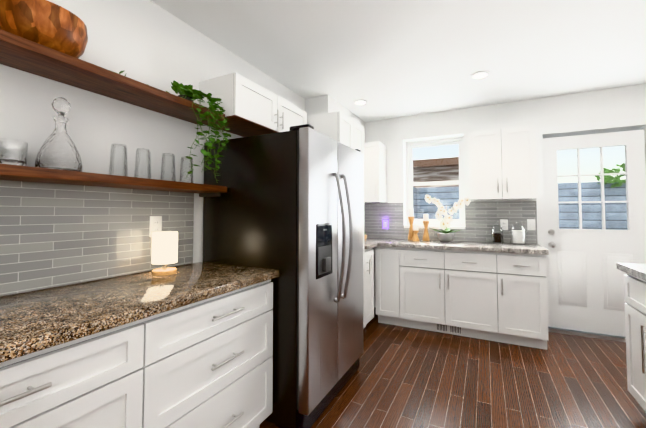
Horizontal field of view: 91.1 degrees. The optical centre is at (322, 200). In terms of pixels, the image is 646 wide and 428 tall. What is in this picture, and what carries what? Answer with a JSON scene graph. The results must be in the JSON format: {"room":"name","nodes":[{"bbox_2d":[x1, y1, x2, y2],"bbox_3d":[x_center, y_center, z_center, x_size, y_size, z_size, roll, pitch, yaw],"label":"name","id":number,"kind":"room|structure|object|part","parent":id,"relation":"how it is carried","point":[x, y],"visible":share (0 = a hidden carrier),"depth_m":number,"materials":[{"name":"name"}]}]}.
{"room":"kitchen","nodes":[
{"label":"kitchen","id":0,"kind":"room"},
{"bbox_2d":[0,0,304,262],"bbox_3d":[-1.353,0.059,1.482,0.300,2.500,7.400,-1,-2,27],"label":"wall","id":1,"kind":"structure","parent":0,"point":[150,43],"depth_m":1.75,"materials":[{"name":"white paint"}]},
{"bbox_2d":[0,180,193,295],"bbox_3d":[-1.391,0.140,1.063,0.010,0.463,2.325,-1,-2,27],"label":"backsplash","id":2,"kind":"structure","parent":1,"relation":"attached to","point":[53,235],"depth_m":1.51,"materials":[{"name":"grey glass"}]},
{"bbox_2d":[0,29,224,123],"bbox_3d":[-1.277,-0.578,1.049,0.248,0.037,2.355,-1,-2,27],"label":"shelf","id":3,"kind":"object","parent":1,"relation":"attached to","point":[24,54],"visible":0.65,"depth_m":1.41,"materials":[{"name":"brown wood"}]},
{"bbox_2d":[0,0,87,57],"bbox_3d":[-1.151,-0.671,1.294,0.304,0.165,0.304,-1,-2,27],"label":"bowl","id":4,"kind":"object","parent":3,"relation":"on","point":[52,25],"visible":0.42,"depth_m":1.20,"materials":[{"name":"brown wood"}]},
{"bbox_2d":[112,71,230,182],"bbox_3d":[-0.821,-0.411,1.724,0.305,0.600,0.643,-1,-2,27],"label":"ivy plant","id":5,"kind":"object","parent":3,"relation":"on","point":[189,93],"visible":0.96,"depth_m":1.84,"materials":[{"name":"green plant"}]},
{"bbox_2d":[0,163,226,196],"bbox_3d":[-1.271,-0.099,1.042,0.248,0.063,2.380,-1,-2,27],"label":"shelf","id":6,"kind":"object","parent":1,"relation":"attached to","point":[27,173],"visible":0.98,"depth_m":1.40,"materials":[{"name":"brown wood"}]},
{"bbox_2d":[0,139,27,165],"bbox_3d":[-1.158,-0.174,1.180,0.084,0.096,0.084,-1,-2,27],"label":"glass","id":7,"kind":"object","parent":6,"relation":"on","point":[13,152],"visible":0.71,"depth_m":1.15,"materials":[{"name":"clear glass"}]},
{"bbox_2d":[35,97,82,171],"bbox_3d":[-1.115,-0.281,1.345,0.156,0.322,0.156,-1,-2,27],"label":"decanter","id":8,"kind":"object","parent":6,"relation":"on","point":[58,150],"visible":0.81,"depth_m":1.31,"materials":[{"name":"clear glass"}]},
{"bbox_2d":[109,143,127,175],"bbox_3d":[-1.008,-0.196,1.562,0.081,0.168,0.081,-1,-2,27],"label":"glass","id":9,"kind":"object","parent":6,"relation":"on","point":[111,164],"visible":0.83,"depth_m":1.55,"materials":[{"name":"clear glass"}]},
{"bbox_2d":[134,148,150,178],"bbox_3d":[-0.951,-0.191,1.674,0.081,0.168,0.081,-1,-2,27],"label":"glass","id":10,"kind":"object","parent":6,"relation":"on","point":[136,172],"visible":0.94,"depth_m":1.66,"materials":[{"name":"clear glass"}]},
{"bbox_2d":[160,153,175,180],"bbox_3d":[-0.883,-0.186,1.807,0.081,0.168,0.081,-1,-2,27],"label":"glass","id":11,"kind":"object","parent":6,"relation":"on","point":[163,161],"visible":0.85,"depth_m":1.80,"materials":[{"name":"clear glass"}]},
{"bbox_2d":[179,156,193,182],"bbox_3d":[-0.826,-0.182,1.918,0.081,0.168,0.081,-1,-2,27],"label":"glass","id":12,"kind":"object","parent":6,"relation":"on","point":[182,171],"visible":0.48,"depth_m":1.90,"materials":[{"name":"clear glass"}]},
{"bbox_2d":[149,216,161,236],"bbox_3d":[-0.977,0.149,1.850,0.008,0.120,0.075,-1,-2,27],"label":"electrical outlet","id":13,"kind":"object","parent":1,"relation":"attached to","point":[155,225],"visible":0.77,"depth_m":1.84,"materials":[{"name":"white plastic"}]},
{"bbox_2d":[199,73,306,136],"bbox_3d":[-0.479,-0.662,2.482,0.367,0.282,0.905,-1,-2,27],"label":"upper cabinet","id":14,"kind":"object","parent":1,"relation":"attached to","point":[251,108],"visible":0.88,"depth_m":2.19,"materials":[{"name":"white wood"}]},
{"bbox_2d":[305,95,364,142],"bbox_3d":[0.192,-0.928,3.904,0.279,0.339,1.149,-1,-2,27],"label":"wall","id":15,"kind":"structure","parent":0,"point":[321,104],"depth_m":3.42,"materials":[{"name":"white paint"}]},
{"bbox_2d":[150,0,645,121],"bbox_3d":[0.874,-1.279,0.506,4.800,0.100,7.200,-1,-2,27],"label":"ceiling","id":16,"kind":"structure","parent":0,"point":[388,59],"depth_m":2.37,"materials":[{"name":"white paint"}]},
{"bbox_2d":[353,100,367,104],"bbox_3d":[0.419,-1.106,3.564,0.176,0.008,0.176,-1,-2,27],"label":"recessed light","id":17,"kind":"object","parent":16,"relation":"in","point":[360,102],"visible":1,"depth_m":3.57,"materials":[{"name":"white"}]},
{"bbox_2d":[469,71,490,79],"bbox_3d":[1.419,-1.133,2.863,0.176,0.008,0.176,-1,-2,27],"label":"recessed light","id":18,"kind":"object","parent":16,"relation":"in","point":[479,75],"visible":0.94,"depth_m":2.87,"materials":[{"name":"white"}]},
{"bbox_2d":[260,307,645,427],"bbox_3d":[0.874,1.319,0.406,4.800,0.100,7.200,-1,-2,27],"label":"floor","id":19,"kind":"structure","parent":0,"point":[405,377],"depth_m":2.30,"materials":[{"name":"brown wood"}]},
{"bbox_2d":[0,316,151,427],"bbox_3d":[-1.099,0.849,0.923,0.630,0.880,0.780,-1,-2,27],"label":"base cabinet","id":20,"kind":"object","parent":19,"relation":"on","point":[103,379],"depth_m":0.97,"materials":[{"name":"white wood"}]},
{"bbox_2d":[0,262,278,362],"bbox_3d":[-1.089,0.388,0.934,0.653,0.040,2.388,-1,-2,27],"label":"countertop","id":21,"kind":"structure","parent":20,"relation":"on","point":[36,321],"depth_m":1.20,"materials":[{"name":"brown stone"}]},
{"bbox_2d":[152,231,177,275],"bbox_3d":[-0.863,0.284,1.728,0.126,0.226,0.126,-1,-2,27],"label":"table lamp","id":22,"kind":"object","parent":21,"relation":"on","point":[164,249],"visible":1,"depth_m":1.68,"materials":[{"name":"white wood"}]},
{"bbox_2d":[148,279,272,427],"bbox_3d":[-0.744,0.875,1.617,0.630,0.880,0.780,-1,-2,27],"label":"base cabinet","id":23,"kind":"object","parent":19,"relation":"on","point":[206,363],"depth_m":1.44,"materials":[{"name":"white wood"}]},
{"bbox_2d":[203,124,363,427],"bbox_3d":[-0.206,0.459,2.335,0.911,1.763,0.900,-1,-2,27],"label":"fridge","id":24,"kind":"object","parent":19,"relation":"on","point":[288,205],"visible":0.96,"depth_m":1.93,"materials":[{"name":"silver metal"}]},
{"bbox_2d":[307,111,364,326],"bbox_3d":[0.022,0.304,3.095,0.667,2.135,0.605,-1,-2,27],"label":"pantry","id":25,"kind":"object","parent":19,"relation":"on","point":[341,127],"visible":0.1,"depth_m":2.85,"materials":[{"name":"white wood"}]},
{"bbox_2d":[363,248,373,328],"bbox_3d":[0.229,0.946,3.476,0.667,0.880,0.300,-1,-2,27],"label":"base cabinet","id":26,"kind":"object","parent":19,"relation":"on","point":[369,283],"visible":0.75,"depth_m":3.35,"materials":[{"name":"white wood"}]},
{"bbox_2d":[375,246,406,326],"bbox_3d":[0.878,0.957,3.768,0.330,0.880,0.629,-1,-2,27],"label":"base cabinet","id":27,"kind":"object","parent":19,"relation":"on","point":[390,262],"depth_m":3.50,"materials":[{"name":"white wood"}]},
{"bbox_2d":[407,248,506,342],"bbox_3d":[1.389,0.947,3.507,1.054,0.880,0.629,-1,-2,27],"label":"base cabinet","id":28,"kind":"object","parent":19,"relation":"on","point":[497,296],"depth_m":3.18,"materials":[{"name":"white wood"}]},
{"bbox_2d":[436,324,461,334],"bbox_3d":[1.301,1.319,3.280,0.255,0.096,0.014,-1,-2,27],"label":"air vent register","id":29,"kind":"object","parent":28,"relation":"attached to","point":[449,329],"visible":0.65,"depth_m":3.27,"materials":[{"name":"white plastic"}]},
{"bbox_2d":[364,238,548,254],"bbox_3d":[1.090,0.485,3.465,2.226,0.040,1.013,-1,-2,27],"label":"countertop","id":30,"kind":"structure","parent":28,"relation":"on","point":[369,243],"depth_m":3.29,"materials":[{"name":"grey stone"}]},
{"bbox_2d":[408,208,413,239],"bbox_3d":[1.075,0.282,3.861,0.084,0.392,0.084,-1,-2,27],"label":"candlestick","id":31,"kind":"object","parent":30,"relation":"on","point":[411,220],"visible":0.92,"depth_m":3.84,"materials":[{"name":"orange wood"}]},
{"bbox_2d":[412,224,419,240],"bbox_3d":[1.092,0.373,3.737,0.092,0.202,0.092,-1,-2,27],"label":"candlestick","id":32,"kind":"object","parent":30,"relation":"on","point":[415,230],"visible":1,"depth_m":3.71,"materials":[{"name":"orange wood"}]},
{"bbox_2d":[422,214,429,240],"bbox_3d":[1.226,0.312,3.771,0.084,0.327,0.084,-1,-2,27],"label":"candlestick","id":33,"kind":"object","parent":30,"relation":"on","point":[426,233],"visible":1,"depth_m":3.75,"materials":[{"name":"orange wood"}]},
{"bbox_2d":[424,194,470,241],"bbox_3d":[1.437,0.195,3.662,0.504,0.552,0.315,-1,-2,27],"label":"orchid","id":34,"kind":"object","parent":30,"relation":"on","point":[445,234],"visible":1,"depth_m":3.66,"materials":[{"name":"white plant"}]},
{"bbox_2d":[491,223,503,243],"bbox_3d":[1.903,0.349,3.457,0.116,0.228,0.116,-1,-2,27],"label":"jar","id":35,"kind":"object","parent":30,"relation":"on","point":[497,238],"visible":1,"depth_m":3.43,"materials":[{"name":"clear glass"}]},
{"bbox_2d":[510,221,525,244],"bbox_3d":[2.068,0.338,3.362,0.144,0.243,0.144,-1,-2,27],"label":"jar","id":36,"kind":"object","parent":30,"relation":"on","point":[517,236],"visible":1,"depth_m":3.33,"materials":[{"name":"clear glass"}]},
{"bbox_2d":[507,253,548,349],"bbox_3d":[1.954,0.936,3.218,0.453,0.880,0.629,-1,-2,27],"label":"base cabinet","id":37,"kind":"object","parent":19,"relation":"on","point":[527,303],"depth_m":2.92,"materials":[{"name":"white wood"}]},
{"bbox_2d":[616,263,645,411],"bbox_3d":[1.779,0.819,0.684,1.024,0.921,2.685,-1,-2,27],"label":"kitchen island","id":38,"kind":"object","parent":19,"relation":"on","point":[635,304],"depth_m":1.92,"materials":[{"name":"white wood"}]},
{"bbox_3d":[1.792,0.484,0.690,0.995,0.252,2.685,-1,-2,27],"label":"kitchen island top","id":39,"kind":"part","parent":38,"relation":"part of","materials":[{"name":"grey stone"}]},
{"bbox_2d":[365,84,645,306],"bbox_3d":[2.445,0.138,3.525,4.600,2.500,0.300,-1,-2,27],"label":"wall","id":40,"kind":"structure","parent":0,"point":[394,136],"depth_m":3.63,"materials":[{"name":"white paint"}]},
{"bbox_2d":[363,141,386,202],"bbox_3d":[0.506,-0.353,4.160,0.563,0.750,0.367,-1,-2,27],"label":"upper cabinet","id":41,"kind":"object","parent":40,"relation":"attached to","point":[375,187],"visible":0.6,"depth_m":3.96,"materials":[{"name":"white wood"}]},
{"bbox_2d":[383,220,387,228],"bbox_3d":[0.816,0.307,4.149,0.071,0.110,0.038,-1,-2,27],"label":"outlet","id":42,"kind":"object","parent":40,"relation":"attached to","point":[385,223],"visible":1,"depth_m":4.14,"materials":[{"name":"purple plastic"}]},
{"bbox_2d":[404,137,464,228],"bbox_3d":[1.416,-0.224,4.031,0.720,1.139,0.262,-1,-2,27],"label":"window unit","id":43,"kind":"structure","parent":40,"relation":"in","point":[454,223],"depth_m":4.09,"materials":[{"name":"white wood"}]},
{"bbox_2d":[364,201,537,243],"bbox_3d":[1.318,0.249,3.921,2.227,0.463,0.012,-1,-2,27],"label":"backsplash","id":44,"kind":"structure","parent":40,"relation":"attached to","point":[480,217],"depth_m":3.69,"materials":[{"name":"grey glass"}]},
{"bbox_2d":[469,125,537,199],"bbox_3d":[1.929,-0.386,3.432,0.615,0.740,0.367,-1,-2,27],"label":"upper cabinet","id":45,"kind":"object","parent":40,"relation":"attached to","point":[502,163],"visible":1,"depth_m":3.29,"materials":[{"name":"white wood"}]},
{"bbox_2d":[500,219,507,229],"bbox_3d":[2.028,0.269,3.546,0.075,0.120,0.008,-1,-2,27],"label":"electrical outlet","id":46,"kind":"object","parent":40,"relation":"attached to","point":[504,223],"visible":0.92,"depth_m":3.54,"materials":[{"name":"white plastic"}]},
{"bbox_2d":[527,219,535,229],"bbox_3d":[2.255,0.259,3.427,0.075,0.120,0.014,-1,-2,27],"label":"light switch","id":47,"kind":"object","parent":40,"relation":"attached to","point":[531,224],"visible":1,"depth_m":3.43,"materials":[{"name":"white plastic"}]},
{"bbox_2d":[536,117,645,248],"bbox_3d":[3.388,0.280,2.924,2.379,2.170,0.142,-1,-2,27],"label":"door frame","id":48,"kind":"structure","parent":40,"relation":"attached to","point":[540,132],"depth_m":3.38,"materials":[{"name":"white wood"}]},
{"bbox_2d":[543,129,645,341],"bbox_3d":[2.760,0.344,3.232,0.826,2.064,0.160,-1,-2,27],"label":"door","id":49,"kind":"structure","parent":40,"relation":"in","point":[585,286],"depth_m":3.23,"materials":[{"name":"white wood"}]},
{"label":"outside","id":50,"kind":"structure","parent":0,"visible":0},
{"bbox_3d":[4.619,1.516,6.187,12.000,0.049,6.490,-1,-2,27],"label":"ground","id":51,"kind":"structure","parent":50,"visible":0},
{"bbox_2d":[413,157,458,187],"bbox_3d":[1.477,0.264,10.086,6.900,2.750,1.100,-1,-2,27],"label":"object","id":52,"kind":"structure","parent":51,"relation":"on","point":[445,165],"depth_m":8.87,"materials":[{"name":"brown wood"}]},
{"bbox_2d":[413,182,626,229],"bbox_3d":[4.902,0.513,4.186,7.640,1.800,2.340,-1,-2,27],"label":"fence","id":53,"kind":"object","parent":51,"relation":"on","point":[569,196],"depth_m":5.66,"materials":[{"name":"grey wood"}]},
{"bbox_2d":[594,161,625,187],"bbox_3d":[5.170,-0.623,5.107,1.211,0.886,0.353,-1,-2,27],"label":"foliage","id":54,"kind":"object","parent":53,"relation":"on","point":[610,177],"depth_m":5.28,"materials":[{"name":"green plant"}]}
]}

